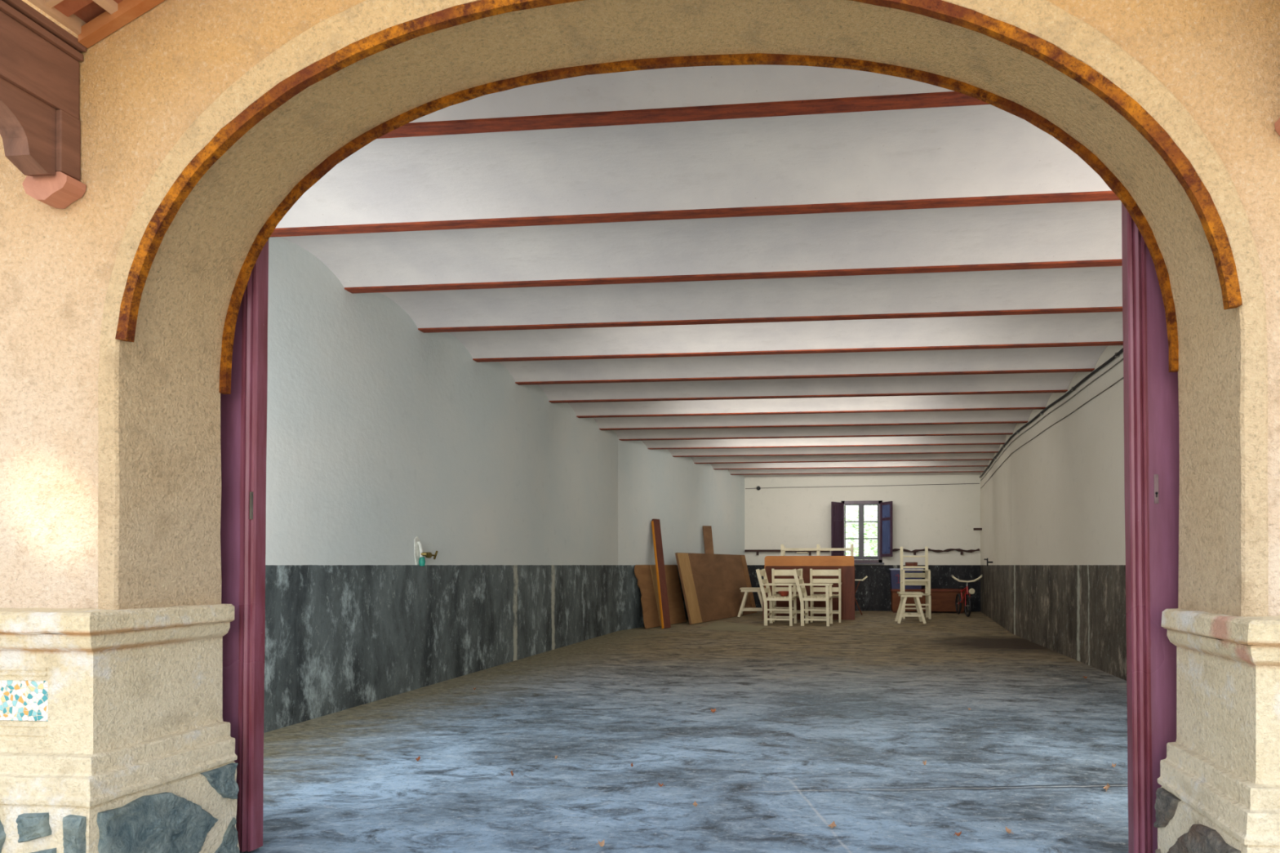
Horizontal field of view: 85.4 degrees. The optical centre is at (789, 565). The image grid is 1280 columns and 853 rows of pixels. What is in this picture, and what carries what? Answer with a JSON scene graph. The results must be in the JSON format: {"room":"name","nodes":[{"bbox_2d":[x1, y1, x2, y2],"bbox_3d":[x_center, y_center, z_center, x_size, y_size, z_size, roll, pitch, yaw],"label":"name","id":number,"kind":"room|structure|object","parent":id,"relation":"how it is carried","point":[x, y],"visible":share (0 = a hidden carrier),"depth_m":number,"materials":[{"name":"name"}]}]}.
{"room":"outside building entrance","nodes":[
{"label":"outside building entrance","id":0,"kind":"room"},
{"bbox_2d":[263,236,744,733],"bbox_3d":[-2.503,-0.610,8.323,0.982,3.120,12.121,0,0,10],"label":"wall","id":1,"kind":"structure","parent":0,"point":[384,433],"depth_m":5.31,"materials":[{"name":"white paint"}]},
{"bbox_2d":[413,536,438,566],"bbox_3d":[-2.819,-0.105,5.249,0.068,0.230,0.207,0,0,5],"label":"tap","id":2,"kind":"object","parent":1,"relation":"attached to","point":[420,559],"visible":1,"depth_m":5.18,"materials":[{"name":"white ceramic"}]},
{"bbox_2d":[0,0,1279,635],"bbox_3d":[-0.341,-0.850,1.906,8.200,3.600,0.318,0,0,5],"label":"wall","id":3,"kind":"structure","parent":0,"point":[142,86],"depth_m":1.88,"materials":[{"name":"paint"}]},
{"bbox_2d":[0,0,86,208],"bbox_3d":[-2.081,-1.222,1.675,0.216,0.455,0.430,0,0,5],"label":"wooden bracket","id":4,"kind":"object","parent":3,"relation":"attached to","point":[40,122],"visible":1,"depth_m":1.80,"materials":[{"name":"brown wood"}]},
{"bbox_2d":[27,0,164,48],"bbox_3d":[-0.396,-1.886,1.574,3.154,0.894,0.350,0,0,5],"label":"roof eave","id":5,"kind":"object","parent":3,"relation":"attached to","point":[92,20],"visible":1,"depth_m":1.85,"materials":[{"name":"wood"}]},
{"bbox_2d":[0,604,239,852],"bbox_3d":[-2.450,0.538,1.990,1.390,0.852,0.449,0,0,5],"label":"pedestal","id":6,"kind":"object","parent":3,"relation":"attached to","point":[118,742],"visible":0.98,"depth_m":1.82,"materials":[{"name":"stone"}]},
{"bbox_2d":[221,239,268,852],"bbox_3d":[-2.377,-0.211,2.288,1.254,2.291,0.053,1,0,5],"label":"door","id":7,"kind":"structure","parent":3,"relation":"in","point":[244,411],"depth_m":2.22,"materials":[{"name":"wood"}]},
{"bbox_2d":[97,0,1268,645],"bbox_3d":[-0.369,-0.330,1.897,3.053,2.563,0.345,0,0,5],"label":"arch","id":8,"kind":"object","parent":3,"relation":"attached to","point":[159,532],"visible":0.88,"depth_m":1.86,"materials":[{"name":"paint"}]},
{"bbox_2d":[115,0,1241,342],"bbox_3d":[-0.383,-1.058,1.734,2.924,0.889,0.024,0,0,5],"label":"strip","id":9,"kind":"object","parent":8,"relation":"attached to","point":[1022,40],"visible":1,"depth_m":1.76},
{"bbox_2d":[220,53,1179,394],"bbox_3d":[-0.357,-1.041,2.042,2.935,0.982,0.021,0,0,5],"label":"strip","id":10,"kind":"object","parent":8,"relation":"attached to","point":[1055,131],"visible":1,"depth_m":2.03,"materials":[{"name":"brown wood"}]},
{"bbox_2d":[1121,202,1178,852],"bbox_3d":[1.629,-0.211,1.950,1.255,2.291,0.054,-1,0,5],"label":"door","id":11,"kind":"structure","parent":3,"relation":"in","point":[1150,392],"depth_m":1.98,"materials":[{"name":"purple wood"}]},
{"bbox_2d":[1153,608,1279,852],"bbox_3d":[1.698,0.539,1.637,1.392,0.853,0.460,0,0,5],"label":"pedestal","id":12,"kind":"object","parent":3,"relation":"attached to","point":[1220,779],"visible":0.98,"depth_m":1.64,"materials":[{"name":"stone"}]},
{"bbox_2d":[1274,118,1279,135],"bbox_3d":[1.250,-1.222,1.395,0.216,0.455,0.430,0,0,5],"label":"wooden bracket","id":13,"kind":"object","parent":3,"relation":"attached to","point":[1277,124],"visible":1,"depth_m":1.61,"materials":[{"name":"brown wood"}]},
{"bbox_2d":[239,611,1128,852],"bbox_3d":[0.352,1.010,8.049,6.550,0.120,12.900,0,0,5],"label":"floor","id":14,"kind":"structure","parent":0,"point":[814,725],"depth_m":3.45,"materials":[{"name":"concrete"}]},
{"bbox_2d":[595,840,604,846],"bbox_3d":[-0.635,0.933,2.273,0.034,0.028,0.016,0,0,25],"label":"dead leaf","id":15,"kind":"object","parent":14,"relation":"on","point":[601,844],"visible":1,"depth_m":2.27,"materials":[{"name":"beige plant"}]},
{"bbox_2d":[634,564,686,628],"bbox_3d":[-2.012,0.470,10.633,0.213,0.950,1.310,0,0,19],"label":"plywood sheet","id":16,"kind":"object","parent":14,"relation":"on","point":[646,575],"visible":0.83,"depth_m":10.45,"materials":[{"name":"brown wood"}]},
{"bbox_2d":[651,519,671,628],"bbox_3d":[-1.975,0.113,10.377,0.152,1.675,0.649,0,0,-28],"label":"plank","id":17,"kind":"object","parent":14,"relation":"on","point":[655,524],"visible":1,"depth_m":10.35,"materials":[{"name":"brown wood"}]},
{"bbox_2d":[702,525,714,554],"bbox_3d":[-1.417,0.118,12.219,0.303,1.663,0.155,0,0,35],"label":"plank","id":18,"kind":"object","parent":14,"relation":"on","point":[707,530],"visible":0.36,"depth_m":12.24,"materials":[{"name":"brown wood"}]},
{"bbox_2d":[675,552,756,624],"bbox_3d":[-1.234,0.375,12.108,0.308,1.151,2.815,0,0,19],"label":"panel","id":19,"kind":"object","parent":14,"relation":"on","point":[711,584],"visible":1,"depth_m":11.80,"materials":[{"name":"brown wood"}]},
{"bbox_2d":[697,621,765,631],"bbox_3d":[-0.828,0.946,10.547,0.980,0.006,1.720,0,0,5],"label":"sheet","id":20,"kind":"object","parent":14,"relation":"on","point":[718,625],"visible":1,"depth_m":10.25,"materials":[{"name":"wood"}]},
{"bbox_2d":[737,587,762,617],"bbox_3d":[-0.672,0.689,12.521,0.543,0.538,0.380,0,0,2],"label":"stool","id":21,"kind":"object","parent":14,"relation":"on","point":[746,590],"visible":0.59,"depth_m":12.36,"materials":[{"name":"beige paint"}]},
{"bbox_2d":[755,568,796,626],"bbox_3d":[-0.200,0.504,10.820,0.585,0.892,0.522,0,0,9],"label":"armchair","id":22,"kind":"object","parent":14,"relation":"on","point":[760,573],"visible":0.94,"depth_m":10.61,"materials":[{"name":"beige paint"}]},
{"bbox_2d":[777,591,788,595],"bbox_3d":[-0.080,0.458,10.845,0.200,0.078,0.200,0,0,5],"label":"clay bowl","id":23,"kind":"object","parent":22,"relation":"on","point":[780,593],"visible":0.89,"depth_m":10.78,"materials":[{"name":"orange ceramic"}]},
{"bbox_2d":[771,568,803,622],"bbox_3d":[-0.022,0.504,11.384,0.522,0.892,0.585,0,0,3],"label":"armchair","id":24,"kind":"object","parent":14,"relation":"on","point":[774,572],"visible":0.41,"depth_m":11.18,"materials":[{"name":"beige paint"}]},
{"bbox_2d":[762,565,854,619],"bbox_3d":[0.338,0.484,11.821,1.611,0.938,0.106,0,0,5],"label":"table","id":25,"kind":"object","parent":14,"relation":"on","point":[847,572],"visible":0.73,"depth_m":11.78,"materials":[{"name":"brown wood"}]},
{"bbox_2d":[764,555,853,588],"bbox_3d":[0.350,0.393,11.962,1.590,1.115,0.082,0,0,5],"label":"tabletop","id":26,"kind":"object","parent":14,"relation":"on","point":[769,560],"visible":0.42,"depth_m":11.98,"materials":[{"name":"orange wood"}]},
{"bbox_2d":[792,568,832,626],"bbox_3d":[0.378,0.504,10.772,0.585,0.892,0.522,0,0,10],"label":"armchair","id":27,"kind":"object","parent":14,"relation":"on","point":[797,572],"visible":1,"depth_m":10.56,"materials":[{"name":"beige paint"}]},
{"bbox_2d":[780,544,853,556],"bbox_3d":[0.528,0.282,12.700,1.352,1.335,0.368,0,0,5],"label":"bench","id":28,"kind":"object","parent":14,"relation":"on","point":[783,549],"visible":0.42,"depth_m":12.54,"materials":[{"name":"beige paint"}]},
{"bbox_2d":[809,568,841,622],"bbox_3d":[0.614,0.504,11.341,0.522,0.892,0.585,0,0,5],"label":"armchair","id":29,"kind":"object","parent":14,"relation":"on","point":[812,572],"visible":0.95,"depth_m":11.14,"materials":[{"name":"beige paint"}]},
{"bbox_2d":[827,820,835,828],"bbox_3d":[0.153,0.938,2.442,0.029,0.018,0.056,0,0,-8],"label":"dead leaf","id":30,"kind":"object","parent":14,"relation":"on","point":[833,824],"visible":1,"depth_m":2.44,"materials":[{"name":"beige plant"}]},
{"bbox_2d":[854,576,867,615],"bbox_3d":[1.265,0.579,12.940,0.469,0.751,0.210,0,0,5],"label":"folding stand","id":31,"kind":"object","parent":14,"relation":"on","point":[865,577],"visible":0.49,"depth_m":12.85,"materials":[{"name":"beige paint"}]},
{"bbox_2d":[894,591,926,623],"bbox_3d":[2.001,0.704,11.191,0.464,0.508,0.440,0,0,3],"label":"stool","id":32,"kind":"object","parent":14,"relation":"on","point":[916,595],"visible":1,"depth_m":11.01,"materials":[{"name":"beige paint"}]},
{"bbox_2d":[900,573,931,619],"bbox_3d":[2.266,0.527,12.132,0.502,0.848,0.473,0,0,5],"label":"chair","id":33,"kind":"object","parent":14,"relation":"on","point":[927,604],"visible":0.41,"depth_m":12.28,"materials":[{"name":"beige paint"}]},
{"bbox_2d":[900,546,930,594],"bbox_3d":[2.262,0.088,12.145,0.502,0.853,0.474,0,0,5],"label":"chair","id":34,"kind":"object","parent":33,"relation":"on","point":[927,572],"visible":1,"depth_m":12.29,"materials":[{"name":"beige paint"}]},
{"bbox_2d":[889,588,965,613],"bbox_3d":[2.772,0.715,13.613,1.440,0.470,0.475,0,0,5],"label":"wooden chest","id":35,"kind":"object","parent":14,"relation":"on","point":[941,599],"visible":0.59,"depth_m":13.38,"materials":[{"name":"brown wood"}]},
{"bbox_2d":[888,568,923,589],"bbox_3d":[2.356,0.274,13.671,0.660,0.412,0.380,0,0,5],"label":"box","id":36,"kind":"object","parent":35,"relation":"on","point":[895,573],"visible":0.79,"depth_m":13.51,"materials":[{"name":"plastic"}]},
{"bbox_2d":[905,562,917,566],"bbox_3d":[2.453,0.004,13.582,0.240,0.125,0.140,0,0,5],"label":"box","id":37,"kind":"object","parent":36,"relation":"on","point":[907,564],"visible":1,"depth_m":13.51,"materials":[{"name":"red wood"}]},
{"bbox_2d":[953,831,961,836],"bbox_3d":[0.587,0.938,2.356,0.027,0.018,0.014,0,0,-38],"label":"dead leaf","id":38,"kind":"object","parent":14,"relation":"on","point":[960,833],"visible":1,"depth_m":2.36,"materials":[{"name":"brown plant"}]},
{"bbox_2d":[951,574,983,617],"bbox_3d":[3.184,0.561,12.720,0.574,0.777,1.062,0,0,-18],"label":"bicycle","id":39,"kind":"object","parent":14,"relation":"on","point":[971,591],"visible":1,"depth_m":12.43,"materials":[{"name":"red metal"}]},
{"bbox_2d":[968,588,974,594],"bbox_3d":[3.341,0.480,12.363,0.110,0.108,0.050,0,0,1],"label":"lamp","id":40,"kind":"object","parent":39,"relation":"attached to","point":[971,591],"depth_m":12.34,"materials":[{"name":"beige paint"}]},
{"bbox_2d":[1005,826,1013,834],"bbox_3d":[0.776,0.936,2.381,0.031,0.022,0.016,0,0,31],"label":"dead leaf","id":41,"kind":"object","parent":14,"relation":"on","point":[1008,831],"visible":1,"depth_m":2.39,"materials":[{"name":"beige plant"}]},
{"bbox_2d":[1103,782,1110,791],"bbox_3d":[1.333,0.933,2.831,0.026,0.028,0.052,0,0,9],"label":"dead leaf","id":42,"kind":"object","parent":14,"relation":"on","point":[1107,786],"visible":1,"depth_m":2.83,"materials":[{"name":"beige plant"}]},
{"bbox_2d":[275,64,1123,476],"bbox_3d":[0.378,-1.994,8.058,6.400,0.352,12.058,0,0,5],"label":"ceiling","id":43,"kind":"structure","parent":0,"point":[982,150],"depth_m":4.07,"materials":[{"name":"white paint"}]},
{"bbox_2d":[377,91,991,138],"bbox_3d":[-0.269,-1.886,2.707,5.630,0.152,0.070,0,0,5],"label":"ceiling beam","id":44,"kind":"structure","parent":43,"relation":"attached to","point":[945,99],"depth_m":2.71,"materials":[{"name":"red wood"}]},
{"bbox_2d":[269,191,1119,237],"bbox_3d":[-0.205,-1.886,3.469,5.630,0.152,0.070,0,0,5],"label":"ceiling beam","id":45,"kind":"structure","parent":43,"relation":"attached to","point":[1094,196],"depth_m":3.48,"materials":[{"name":"red wood"}]},
{"bbox_2d":[344,258,1122,293],"bbox_3d":[-0.140,-1.886,4.232,5.630,0.152,0.070,0,0,5],"label":"ceiling beam","id":46,"kind":"structure","parent":43,"relation":"attached to","point":[1095,263],"depth_m":4.24,"materials":[{"name":"red wood"}]},
{"bbox_2d":[417,306,1122,333],"bbox_3d":[-0.076,-1.886,4.994,5.630,0.152,0.070,0,0,5],"label":"ceiling beam","id":47,"kind":"structure","parent":43,"relation":"attached to","point":[1095,309],"depth_m":4.98,"materials":[{"name":"brown wood"}]},
{"bbox_2d":[472,341,1123,362],"bbox_3d":[-0.012,-1.886,5.756,5.630,0.152,0.070,0,0,5],"label":"ceiling beam","id":48,"kind":"structure","parent":43,"relation":"attached to","point":[1105,343],"depth_m":5.73,"materials":[{"name":"brown wood"}]},
{"bbox_2d":[515,368,1094,385],"bbox_3d":[0.052,-1.886,6.519,5.630,0.152,0.070,0,0,5],"label":"ceiling beam","id":49,"kind":"structure","parent":43,"relation":"attached to","point":[1085,370],"depth_m":6.49,"materials":[{"name":"brown wood"}]},
{"bbox_2d":[548,389,1067,403],"bbox_3d":[0.116,-1.886,7.281,5.630,0.152,0.070,0,0,5],"label":"ceiling beam","id":50,"kind":"structure","parent":43,"relation":"attached to","point":[1064,390],"depth_m":7.25,"materials":[{"name":"brown wood"}]},
{"bbox_2d":[576,407,1045,417],"bbox_3d":[0.181,-1.886,8.043,5.630,0.152,0.070,0,0,5],"label":"ceiling beam","id":51,"kind":"structure","parent":43,"relation":"attached to","point":[1003,408],"depth_m":8.02,"materials":[{"name":"brown wood"}]},
{"bbox_2d":[599,421,1027,430],"bbox_3d":[0.245,-1.886,8.806,5.630,0.152,0.070,0,0,5],"label":"ceiling beam","id":52,"kind":"structure","parent":43,"relation":"attached to","point":[996,422],"depth_m":8.77,"materials":[{"name":"brown wood"}]},
{"bbox_2d":[618,432,1013,440],"bbox_3d":[0.317,-1.886,9.567,5.615,0.152,0.070,0,0,5],"label":"ceiling beam","id":53,"kind":"structure","parent":43,"relation":"attached to","point":[1002,433],"depth_m":9.55,"materials":[{"name":"brown wood"}]},
{"bbox_2d":[647,442,1004,449],"bbox_3d":[0.513,-1.886,10.318,5.493,0.152,0.070,0,0,5],"label":"ceiling beam","id":54,"kind":"structure","parent":43,"relation":"attached to","point":[1004,442],"depth_m":10.29,"materials":[{"name":"brown wood"}]},
{"bbox_2d":[672,451,998,457],"bbox_3d":[0.711,-1.886,11.069,5.376,0.152,0.070,0,0,5],"label":"ceiling beam","id":55,"kind":"structure","parent":43,"relation":"attached to","point":[966,451],"depth_m":11.04,"materials":[{"name":"brown wood"}]},
{"bbox_2d":[693,458,992,463],"bbox_3d":[0.909,-1.886,11.820,5.258,0.152,0.070,0,0,5],"label":"ceiling beam","id":56,"kind":"structure","parent":43,"relation":"attached to","point":[966,459],"depth_m":11.81,"materials":[{"name":"brown wood"}]},
{"bbox_2d":[713,465,988,470],"bbox_3d":[1.107,-1.886,12.571,5.141,0.152,0.070,0,0,5],"label":"ceiling beam","id":57,"kind":"structure","parent":43,"relation":"attached to","point":[959,465],"depth_m":12.53,"materials":[{"name":"brown wood"}]},
{"bbox_2d":[730,471,983,475],"bbox_3d":[1.306,-1.886,13.322,5.023,0.152,0.070,0,0,5],"label":"ceiling beam","id":58,"kind":"structure","parent":43,"relation":"attached to","point":[957,471],"depth_m":13.28,"materials":[{"name":"brown wood"}]},
{"bbox_2d":[744,474,980,611],"bbox_3d":[1.197,-0.610,14.210,6.000,3.120,0.380,0,0,5],"label":"wall","id":59,"kind":"structure","parent":0,"point":[798,516],"depth_m":13.96,"materials":[{"name":"white paint"}]},
{"bbox_2d":[744,549,829,555],"bbox_3d":[-0.045,-0.266,14.082,1.773,0.112,0.078,0,0,5],"label":"wall rail","id":60,"kind":"object","parent":59,"relation":"attached to","point":[757,551],"visible":0.76,"depth_m":14.07,"materials":[{"name":"brown wood"}]},
{"bbox_2d":[831,501,843,555],"bbox_3d":[0.985,-0.730,13.849,0.028,1.120,0.360,0,0,43],"label":"window shutter","id":61,"kind":"object","parent":59,"relation":"attached to","point":[837,508],"visible":0.88,"depth_m":13.83,"materials":[{"name":"purple wood"}]},
{"bbox_2d":[745,483,979,488],"bbox_3d":[1.479,-1.635,13.987,4.821,0.070,0.009,0,0,5],"label":"wire","id":62,"kind":"object","parent":59,"relation":"attached to","point":[965,483],"visible":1,"depth_m":13.98,"materials":[{"name":"black plastic"}]},
{"bbox_2d":[841,500,884,564],"bbox_3d":[1.510,-0.671,14.118,0.920,1.318,0.350,0,0,5],"label":"window","id":63,"kind":"structure","parent":59,"relation":"in","point":[860,558],"depth_m":13.96,"materials":[{"name":"paint"}]},
{"bbox_2d":[880,501,893,556],"bbox_3d":[1.978,-0.730,13.762,0.028,1.120,0.360,0,0,-31],"label":"window shutter","id":64,"kind":"object","parent":63,"relation":"attached to","point":[886,508],"visible":1,"depth_m":13.74,"materials":[{"name":"wood"}]},
{"bbox_2d":[893,548,979,555],"bbox_3d":[2.983,-0.282,13.818,1.775,0.144,0.097,0,0,5],"label":"wall rail","id":65,"kind":"object","parent":59,"relation":"attached to","point":[914,551],"visible":0.93,"depth_m":13.79,"materials":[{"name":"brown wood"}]},
{"bbox_2d":[980,345,1126,680],"bbox_3d":[3.174,-0.610,7.814,0.519,3.120,12.053,0,0,6],"label":"wall","id":66,"kind":"structure","parent":0,"point":[1052,514],"depth_m":7.07,"materials":[{"name":"white paint"}]},
{"bbox_2d":[973,528,982,530],"bbox_3d":[3.780,-0.720,13.531,0.170,0.044,0.060,0,0,5],"label":"wooden peg","id":67,"kind":"object","parent":66,"relation":"attached to","point":[974,529],"visible":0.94,"depth_m":13.50,"materials":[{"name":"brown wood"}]},
{"bbox_2d":[983,558,992,566],"bbox_3d":[3.435,-0.050,11.635,0.163,0.140,0.064,0,0,5],"label":"valve","id":68,"kind":"object","parent":66,"relation":"attached to","point":[987,559],"visible":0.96,"depth_m":11.64,"materials":[{"name":"black metal"}]},
{"bbox_2d":[979,347,1123,477],"bbox_3d":[3.013,-1.772,7.805,0.298,0.045,11.859,0,0,7],"label":"cable","id":69,"kind":"object","parent":66,"relation":"attached to","point":[1117,354],"visible":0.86,"depth_m":7.12,"materials":[{"name":"black rubber"}]},
{"bbox_2d":[980,358,1123,480],"bbox_3d":[3.023,-1.705,7.804,0.281,0.025,11.858,0,0,7],"label":"cable","id":70,"kind":"object","parent":66,"relation":"attached to","point":[1122,358],"visible":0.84,"depth_m":7.16,"materials":[{"name":"metal"}]},
{"bbox_2d":[982,377,1123,487],"bbox_3d":[3.026,-1.550,7.804,0.280,0.022,11.858,0,0,7],"label":"conduit","id":71,"kind":"object","parent":66,"relation":"attached to","point":[1122,377],"visible":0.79,"depth_m":7.14,"materials":[{"name":"white plastic"}]},
{"label":"outside","id":72,"kind":"structure","parent":0,"visible":0},
{"bbox_3d":[1.699,1.120,20.179,28.000,0.140,11.500,0,0,5],"label":"ground","id":73,"kind":"structure","parent":72,"visible":0},
{"bbox_2d":[845,505,877,555],"bbox_3d":[1.746,-0.701,17.157,5.923,3.563,1.907,0,0,5],"label":"hedge","id":74,"kind":"object","parent":73,"relation":"on","point":[856,510],"visible":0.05,"depth_m":16.91,"materials":[{"name":"green plant"}]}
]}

